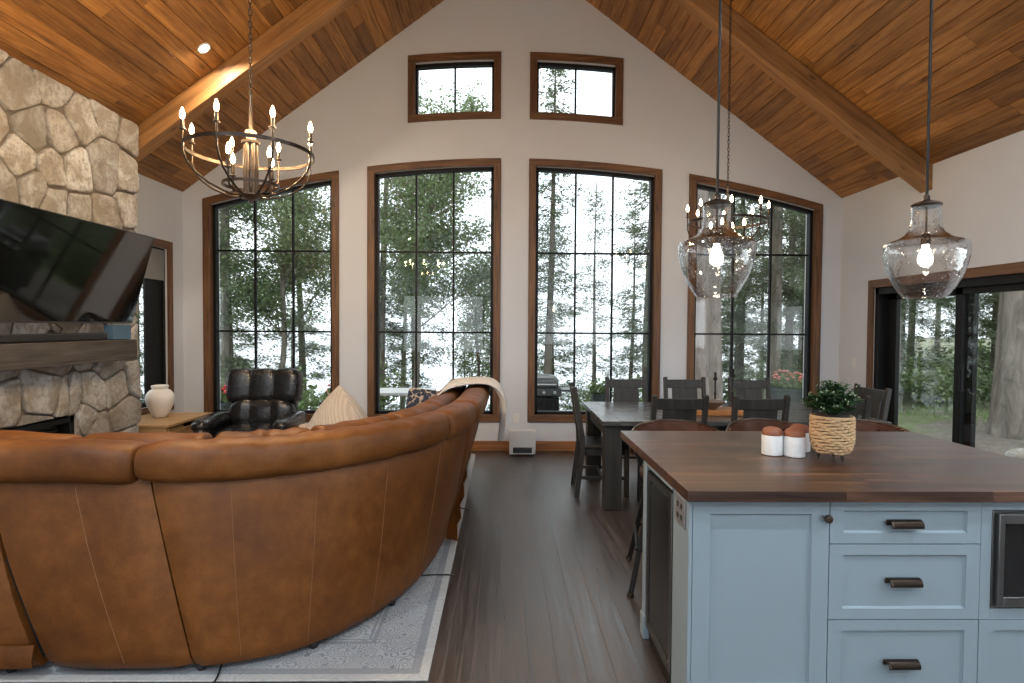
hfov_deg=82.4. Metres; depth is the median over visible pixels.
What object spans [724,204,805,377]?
conifer tree
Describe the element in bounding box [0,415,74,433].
fireplace insert
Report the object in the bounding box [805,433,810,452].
jar
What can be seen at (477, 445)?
baseboard
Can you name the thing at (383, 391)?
patio table
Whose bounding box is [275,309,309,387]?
conifer tree
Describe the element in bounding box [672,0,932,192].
beam
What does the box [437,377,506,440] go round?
throw blanket
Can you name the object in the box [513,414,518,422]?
wall outlet
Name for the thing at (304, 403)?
leafy shrub
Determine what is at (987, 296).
conifer tree
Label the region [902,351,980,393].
leafy shrub
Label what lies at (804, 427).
canister
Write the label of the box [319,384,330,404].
flower planter
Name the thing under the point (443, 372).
lake
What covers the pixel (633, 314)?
conifer tree
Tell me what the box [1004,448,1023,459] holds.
boulder
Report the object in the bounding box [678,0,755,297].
pendant light
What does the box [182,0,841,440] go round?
wall
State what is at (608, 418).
dining table
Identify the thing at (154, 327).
window
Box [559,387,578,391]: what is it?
shelf
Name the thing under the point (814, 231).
window
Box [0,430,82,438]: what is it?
cushion
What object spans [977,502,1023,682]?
base cabinet
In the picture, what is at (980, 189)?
wall
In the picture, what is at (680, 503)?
power outlet
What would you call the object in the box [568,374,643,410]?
leafy shrub
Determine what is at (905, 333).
conifer tree
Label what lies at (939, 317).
conifer tree
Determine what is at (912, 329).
conifer tree
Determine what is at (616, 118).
window
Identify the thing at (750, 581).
base cabinet
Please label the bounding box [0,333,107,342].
soundbar
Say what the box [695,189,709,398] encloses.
tree
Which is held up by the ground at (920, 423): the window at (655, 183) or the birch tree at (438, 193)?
the birch tree at (438, 193)
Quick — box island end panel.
[640,461,673,638]
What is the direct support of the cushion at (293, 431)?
on the sectional sofa
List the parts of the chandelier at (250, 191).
bulb, bulb, arm, bulb, arm, bulb, arm, bulb, bulb, arm, chain, arm, arm, bulb, arm, bulb, bulb, arm, arm, bulb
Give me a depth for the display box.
4.93 m
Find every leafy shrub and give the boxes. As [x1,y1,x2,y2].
[297,358,409,409]
[559,380,642,410]
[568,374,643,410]
[723,367,797,398]
[723,375,765,401]
[760,344,802,378]
[793,351,914,371]
[899,350,992,406]
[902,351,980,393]
[905,347,953,370]
[909,346,990,385]
[943,335,990,370]
[948,364,993,392]
[978,371,992,401]
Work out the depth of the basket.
2.62 m
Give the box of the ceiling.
[0,0,1023,197]
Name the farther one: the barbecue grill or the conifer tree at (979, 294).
the conifer tree at (979, 294)
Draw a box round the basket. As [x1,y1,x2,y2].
[809,412,855,461]
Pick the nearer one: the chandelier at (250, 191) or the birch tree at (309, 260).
the chandelier at (250, 191)
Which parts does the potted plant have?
stem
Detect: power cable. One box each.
[213,664,222,682]
[421,574,454,575]
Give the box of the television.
[0,198,154,323]
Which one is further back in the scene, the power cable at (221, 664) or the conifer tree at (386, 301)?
the conifer tree at (386, 301)
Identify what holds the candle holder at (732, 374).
on the dining table at (608, 418)
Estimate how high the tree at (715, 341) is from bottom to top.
14.254 m
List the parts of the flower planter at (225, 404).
pot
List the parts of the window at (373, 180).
trim, trim, head trim, pane, trim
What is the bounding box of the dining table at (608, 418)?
[582,402,891,510]
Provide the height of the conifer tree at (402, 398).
12.876 m
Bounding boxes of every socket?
[712,206,720,243]
[920,207,930,244]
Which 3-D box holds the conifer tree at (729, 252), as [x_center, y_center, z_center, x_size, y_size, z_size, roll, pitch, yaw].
[5.555,-3.832,16.067,3.156,12.892,3.506,0,2,-26]
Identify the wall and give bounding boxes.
[134,174,183,411]
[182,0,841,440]
[838,130,1023,397]
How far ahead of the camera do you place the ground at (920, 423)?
10.86 m
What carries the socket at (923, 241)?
attached to the pendant light at (925, 257)
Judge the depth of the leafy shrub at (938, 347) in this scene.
18.60 m
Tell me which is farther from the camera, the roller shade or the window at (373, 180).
the window at (373, 180)
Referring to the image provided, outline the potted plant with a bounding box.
[800,378,863,417]
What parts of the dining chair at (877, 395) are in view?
leg, rail, leg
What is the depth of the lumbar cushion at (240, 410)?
6.12 m
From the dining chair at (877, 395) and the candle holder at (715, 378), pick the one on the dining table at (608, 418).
the candle holder at (715, 378)
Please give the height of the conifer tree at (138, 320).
10.898 m
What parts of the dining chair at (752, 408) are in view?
leg, rail, leg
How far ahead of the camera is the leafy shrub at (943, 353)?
16.63 m
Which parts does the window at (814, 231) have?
trim, head trim, trim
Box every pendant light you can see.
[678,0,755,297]
[882,0,971,298]
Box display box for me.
[104,325,130,339]
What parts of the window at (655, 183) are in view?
trim, trim, pane, head trim, trim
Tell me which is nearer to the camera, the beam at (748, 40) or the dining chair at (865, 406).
the dining chair at (865, 406)
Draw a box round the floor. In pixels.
[81,451,669,682]
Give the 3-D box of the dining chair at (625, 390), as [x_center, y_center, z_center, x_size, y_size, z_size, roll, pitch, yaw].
[1.226,0.876,6.062,0.450,0.984,0.524,0,2,-1]
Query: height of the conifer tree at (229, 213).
8.070 m
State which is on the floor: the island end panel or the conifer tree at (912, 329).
the island end panel
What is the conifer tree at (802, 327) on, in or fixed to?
on the ground at (920, 423)
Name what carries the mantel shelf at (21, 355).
attached to the stone fireplace
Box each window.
[141,238,173,414]
[202,170,338,421]
[367,158,500,421]
[408,51,500,122]
[527,158,662,422]
[530,52,623,125]
[686,174,822,402]
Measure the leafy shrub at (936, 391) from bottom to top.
1.314 m
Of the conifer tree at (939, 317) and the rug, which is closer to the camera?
the rug
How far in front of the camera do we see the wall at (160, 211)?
6.77 m
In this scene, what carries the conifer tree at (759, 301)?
on the ground at (920, 423)
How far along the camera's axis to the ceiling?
5.19 m
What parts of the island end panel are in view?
post, rail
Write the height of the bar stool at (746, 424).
0.933 m
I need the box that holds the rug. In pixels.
[0,454,475,682]
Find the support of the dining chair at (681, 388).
on the floor
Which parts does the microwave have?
door glass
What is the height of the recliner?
1.042 m
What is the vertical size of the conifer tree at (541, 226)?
12.900 m
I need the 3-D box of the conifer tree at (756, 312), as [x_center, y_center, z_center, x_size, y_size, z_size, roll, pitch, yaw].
[10.162,-0.808,26.336,3.900,10.221,3.466,-1,2,-30]
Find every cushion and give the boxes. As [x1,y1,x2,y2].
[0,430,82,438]
[81,432,212,443]
[215,427,310,437]
[226,368,252,402]
[229,399,295,424]
[249,368,275,400]
[273,368,302,402]
[310,414,399,430]
[388,402,439,418]
[424,390,458,406]
[441,379,466,396]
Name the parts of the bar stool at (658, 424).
leg, leg, seat, backrest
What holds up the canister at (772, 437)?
on the countertop
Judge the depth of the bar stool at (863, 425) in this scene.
3.76 m
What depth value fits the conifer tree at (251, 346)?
20.46 m
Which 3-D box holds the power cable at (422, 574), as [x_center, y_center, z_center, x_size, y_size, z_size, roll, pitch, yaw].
[-0.514,1.412,3.536,0.340,0.019,0.038,0,2,-1]
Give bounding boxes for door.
[866,261,1023,447]
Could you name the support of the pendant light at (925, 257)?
hanging from the ceiling
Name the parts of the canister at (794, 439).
lid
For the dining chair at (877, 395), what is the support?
on the floor
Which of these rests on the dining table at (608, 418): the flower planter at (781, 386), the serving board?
the serving board
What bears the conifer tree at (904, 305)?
on the ground at (920, 423)
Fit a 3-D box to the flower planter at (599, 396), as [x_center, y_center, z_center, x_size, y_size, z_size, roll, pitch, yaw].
[1.232,0.978,8.296,0.322,0.920,0.287,1,2,31]
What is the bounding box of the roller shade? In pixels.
[144,248,163,280]
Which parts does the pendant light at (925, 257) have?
bulb, lamp shade, rod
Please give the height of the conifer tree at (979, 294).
10.833 m
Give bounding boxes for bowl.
[708,399,724,408]
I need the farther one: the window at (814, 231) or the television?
the window at (814, 231)
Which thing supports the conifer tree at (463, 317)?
on the ground at (920, 423)
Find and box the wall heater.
[509,429,535,455]
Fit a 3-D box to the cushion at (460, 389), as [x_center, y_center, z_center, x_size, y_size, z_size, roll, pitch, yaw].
[-0.539,0.483,5.424,0.206,0.212,0.962,0,2,-1]
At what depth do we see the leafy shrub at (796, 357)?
16.39 m
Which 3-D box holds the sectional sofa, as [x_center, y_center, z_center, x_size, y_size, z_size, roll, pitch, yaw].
[-1.725,0.883,4.322,3.033,0.988,3.750,0,2,-1]
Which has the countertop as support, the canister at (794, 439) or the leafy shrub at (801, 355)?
the canister at (794, 439)
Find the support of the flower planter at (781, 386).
on the deck
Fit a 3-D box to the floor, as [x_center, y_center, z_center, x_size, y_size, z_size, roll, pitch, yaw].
[0.106,1.542,1.483,8.340,0.120,11.680,0,2,-1]
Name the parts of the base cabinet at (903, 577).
drawer, drawer, drawer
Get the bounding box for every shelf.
[0,339,136,371]
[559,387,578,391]
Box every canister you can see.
[761,426,782,455]
[783,428,805,457]
[790,424,810,452]
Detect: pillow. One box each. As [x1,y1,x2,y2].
[298,385,366,428]
[406,388,438,408]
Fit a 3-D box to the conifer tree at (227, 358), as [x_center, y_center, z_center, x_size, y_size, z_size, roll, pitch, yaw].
[-6.642,-3.812,13.139,4.036,11.904,4.542,-1,2,-43]
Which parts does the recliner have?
armrest, seat, armrest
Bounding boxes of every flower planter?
[220,384,231,408]
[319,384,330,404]
[588,378,609,401]
[770,370,802,402]
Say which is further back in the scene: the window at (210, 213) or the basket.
the window at (210, 213)
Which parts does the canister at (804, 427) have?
lid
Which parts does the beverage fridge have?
door glass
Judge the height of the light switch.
0.115 m
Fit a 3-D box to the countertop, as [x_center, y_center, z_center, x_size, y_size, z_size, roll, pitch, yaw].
[1.499,0.561,2.795,1.719,0.040,1.249,0,2,-1]
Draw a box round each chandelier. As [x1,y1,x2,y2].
[179,0,314,203]
[686,0,770,253]
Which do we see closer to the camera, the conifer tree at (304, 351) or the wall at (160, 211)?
the wall at (160, 211)
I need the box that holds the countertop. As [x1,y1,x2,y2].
[620,431,1023,502]
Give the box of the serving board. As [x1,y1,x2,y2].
[696,407,742,415]
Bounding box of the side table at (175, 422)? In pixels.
[137,412,211,432]
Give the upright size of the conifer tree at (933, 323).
14.652 m
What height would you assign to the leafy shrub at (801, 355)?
1.538 m
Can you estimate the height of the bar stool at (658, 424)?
0.933 m
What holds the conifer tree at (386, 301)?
on the ground at (920, 423)
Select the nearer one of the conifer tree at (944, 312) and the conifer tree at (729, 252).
the conifer tree at (729, 252)
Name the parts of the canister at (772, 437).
lid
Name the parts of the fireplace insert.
door frame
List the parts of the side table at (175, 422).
drawer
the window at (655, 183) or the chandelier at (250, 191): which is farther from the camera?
the window at (655, 183)
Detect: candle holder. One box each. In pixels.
[713,372,717,398]
[731,369,734,406]
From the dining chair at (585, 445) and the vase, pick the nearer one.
the dining chair at (585, 445)
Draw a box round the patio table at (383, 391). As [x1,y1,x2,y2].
[380,388,435,395]
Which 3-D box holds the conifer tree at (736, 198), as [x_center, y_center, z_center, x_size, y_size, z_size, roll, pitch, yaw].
[7.678,-1.001,20.232,2.081,8.056,2.187,2,2,40]
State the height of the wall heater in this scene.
0.305 m
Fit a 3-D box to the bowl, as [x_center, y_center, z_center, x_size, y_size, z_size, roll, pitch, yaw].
[1.776,0.566,5.245,0.260,0.072,0.260,0,2,-1]
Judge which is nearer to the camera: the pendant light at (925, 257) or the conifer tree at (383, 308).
the pendant light at (925, 257)
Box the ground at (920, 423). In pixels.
[898,337,1023,454]
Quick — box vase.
[144,384,174,417]
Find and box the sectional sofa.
[0,379,489,672]
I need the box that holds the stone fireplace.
[0,49,141,436]
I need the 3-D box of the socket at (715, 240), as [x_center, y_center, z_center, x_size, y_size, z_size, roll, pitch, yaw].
[0.964,-0.550,2.752,0.041,0.182,0.041,0,2,-1]
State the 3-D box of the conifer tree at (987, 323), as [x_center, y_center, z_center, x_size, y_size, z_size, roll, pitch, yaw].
[10.533,-4.886,13.890,4.274,12.605,4.809,0,2,-16]
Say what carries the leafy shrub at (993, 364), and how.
on the ground at (920, 423)
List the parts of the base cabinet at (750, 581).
knob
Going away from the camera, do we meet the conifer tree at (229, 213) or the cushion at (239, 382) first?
the cushion at (239, 382)
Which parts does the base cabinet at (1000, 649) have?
drawer, frame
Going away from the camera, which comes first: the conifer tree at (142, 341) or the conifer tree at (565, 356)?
the conifer tree at (142, 341)
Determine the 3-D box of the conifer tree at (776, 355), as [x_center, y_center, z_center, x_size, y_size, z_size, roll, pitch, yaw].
[6.389,-5.292,13.775,5.343,14.005,4.749,0,2,-19]
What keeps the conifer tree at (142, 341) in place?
on the ground at (920, 423)
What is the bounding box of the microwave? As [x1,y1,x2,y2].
[989,510,1023,607]
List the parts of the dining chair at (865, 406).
rail, leg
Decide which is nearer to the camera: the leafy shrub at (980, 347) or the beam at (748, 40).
the beam at (748, 40)
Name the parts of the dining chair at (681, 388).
leg, rail, leg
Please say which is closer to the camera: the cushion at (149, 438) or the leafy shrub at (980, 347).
the cushion at (149, 438)
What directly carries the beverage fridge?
on the floor
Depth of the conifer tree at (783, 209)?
24.86 m
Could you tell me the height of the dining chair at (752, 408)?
0.984 m
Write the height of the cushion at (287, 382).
0.383 m
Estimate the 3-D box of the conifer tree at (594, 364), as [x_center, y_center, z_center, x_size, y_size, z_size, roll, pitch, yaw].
[2.653,-0.066,18.261,2.635,9.923,2.597,1,2,33]
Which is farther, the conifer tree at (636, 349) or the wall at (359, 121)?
the conifer tree at (636, 349)
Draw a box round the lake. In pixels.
[140,328,905,410]
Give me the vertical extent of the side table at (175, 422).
0.560 m
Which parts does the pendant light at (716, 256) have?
bulb, lamp shade, rod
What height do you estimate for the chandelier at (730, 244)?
2.454 m
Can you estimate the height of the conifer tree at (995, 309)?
11.767 m
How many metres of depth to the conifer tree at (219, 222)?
17.83 m
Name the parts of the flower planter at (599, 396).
pot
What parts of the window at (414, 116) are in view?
trim, head trim, trim, frame, trim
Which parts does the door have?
trim, sliding panel, head trim, handle, sliding panel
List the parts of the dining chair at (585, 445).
leg, leg, seat, leg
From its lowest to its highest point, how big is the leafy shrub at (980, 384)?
0.906 m
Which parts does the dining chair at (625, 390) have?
leg, rail, leg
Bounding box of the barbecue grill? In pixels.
[537,374,578,410]
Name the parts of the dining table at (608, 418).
leg, leg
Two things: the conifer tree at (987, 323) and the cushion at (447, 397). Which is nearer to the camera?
the cushion at (447, 397)
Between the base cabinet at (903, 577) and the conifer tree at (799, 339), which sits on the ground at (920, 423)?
the conifer tree at (799, 339)
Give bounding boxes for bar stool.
[626,419,718,597]
[726,418,795,430]
[855,419,910,431]
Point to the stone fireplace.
(62, 151)
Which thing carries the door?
in the wall at (980, 189)
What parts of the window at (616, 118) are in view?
trim, frame, trim, head trim, trim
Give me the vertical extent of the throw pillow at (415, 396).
0.388 m
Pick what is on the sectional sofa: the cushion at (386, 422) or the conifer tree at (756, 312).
the cushion at (386, 422)
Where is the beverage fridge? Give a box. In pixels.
[645,470,673,682]
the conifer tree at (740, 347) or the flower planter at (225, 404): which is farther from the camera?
the conifer tree at (740, 347)
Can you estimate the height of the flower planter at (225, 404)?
0.797 m
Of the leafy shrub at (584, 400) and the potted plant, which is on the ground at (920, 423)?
the leafy shrub at (584, 400)
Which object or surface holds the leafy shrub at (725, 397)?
on the ground at (920, 423)
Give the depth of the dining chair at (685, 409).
4.63 m
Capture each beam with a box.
[134,0,357,162]
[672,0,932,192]
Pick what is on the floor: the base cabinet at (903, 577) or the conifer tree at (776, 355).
the base cabinet at (903, 577)
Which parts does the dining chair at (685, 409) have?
leg, leg, rail, leg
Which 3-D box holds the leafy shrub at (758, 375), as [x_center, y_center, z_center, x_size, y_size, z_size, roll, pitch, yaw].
[6.571,1.266,15.039,1.792,1.179,2.348,2,2,42]
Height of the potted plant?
0.184 m
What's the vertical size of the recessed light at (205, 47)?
0.081 m
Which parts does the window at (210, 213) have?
trim, head trim, trim, trim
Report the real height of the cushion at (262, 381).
0.383 m
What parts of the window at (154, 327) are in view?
flat trim, frame, flat trim, trim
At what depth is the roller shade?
6.47 m
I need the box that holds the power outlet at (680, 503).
[675,492,685,529]
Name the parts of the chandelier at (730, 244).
arm, arm, chain, arm, arm, arm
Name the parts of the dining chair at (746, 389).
leg, rail, leg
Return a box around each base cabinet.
[671,489,832,682]
[826,502,980,682]
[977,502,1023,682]
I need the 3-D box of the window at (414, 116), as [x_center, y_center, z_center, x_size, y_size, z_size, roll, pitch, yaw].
[-0.687,-3.035,7.046,1.110,0.850,0.152,0,2,-1]
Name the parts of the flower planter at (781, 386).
pot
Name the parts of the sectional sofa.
panel, panel, panel, panel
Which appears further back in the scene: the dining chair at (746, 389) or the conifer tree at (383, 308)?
the conifer tree at (383, 308)
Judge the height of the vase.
0.330 m
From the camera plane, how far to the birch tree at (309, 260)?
13.31 m
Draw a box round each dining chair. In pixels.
[569,382,629,497]
[605,377,647,462]
[637,395,708,500]
[663,377,705,398]
[728,377,770,401]
[730,395,790,422]
[812,395,871,419]
[853,383,891,420]
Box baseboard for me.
[472,441,575,450]
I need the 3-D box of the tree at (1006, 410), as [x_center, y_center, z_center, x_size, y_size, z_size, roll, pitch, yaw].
[8.378,-3.708,9.722,5.230,11.023,5.316,-1,2,-37]
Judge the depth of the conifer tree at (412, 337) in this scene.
15.10 m
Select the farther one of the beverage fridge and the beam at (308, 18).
the beam at (308, 18)
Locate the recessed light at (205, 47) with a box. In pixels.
[197,42,210,53]
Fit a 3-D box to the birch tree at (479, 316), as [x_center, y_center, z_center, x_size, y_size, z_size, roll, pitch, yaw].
[-0.793,0.352,14.245,3.427,5.697,4.029,1,2,15]
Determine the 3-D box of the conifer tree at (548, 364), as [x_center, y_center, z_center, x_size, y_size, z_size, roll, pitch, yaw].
[0.948,-2.527,13.857,2.748,10.123,2.615,-1,2,-45]
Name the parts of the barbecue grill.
lid, control panel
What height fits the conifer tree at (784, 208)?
7.994 m
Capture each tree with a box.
[135,286,143,400]
[136,204,317,384]
[137,335,143,373]
[219,186,329,368]
[219,213,251,363]
[219,222,248,383]
[219,228,279,377]
[235,187,329,401]
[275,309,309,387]
[319,97,450,409]
[380,68,490,387]
[381,72,461,409]
[385,177,441,409]
[385,301,390,408]
[401,237,548,377]
[448,317,472,380]
[454,226,564,408]
[537,216,588,410]
[538,68,609,409]
[559,179,634,405]
[586,180,648,397]
[597,205,646,396]
[639,195,764,374]
[646,195,805,398]
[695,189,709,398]
[709,191,722,399]
[721,196,804,393]
[721,198,759,398]
[721,213,767,399]
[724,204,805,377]
[727,205,797,390]
[748,208,798,376]
[760,209,805,355]
[782,208,803,369]
[782,219,805,372]
[898,298,949,402]
[901,292,999,404]
[901,296,989,376]
[901,297,939,362]
[906,299,953,364]
[918,293,991,355]
[924,299,955,357]
[925,294,998,376]
[940,294,992,348]
[943,293,992,317]
[985,291,1023,439]
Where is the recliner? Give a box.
[191,368,306,437]
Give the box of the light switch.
[852,357,855,366]

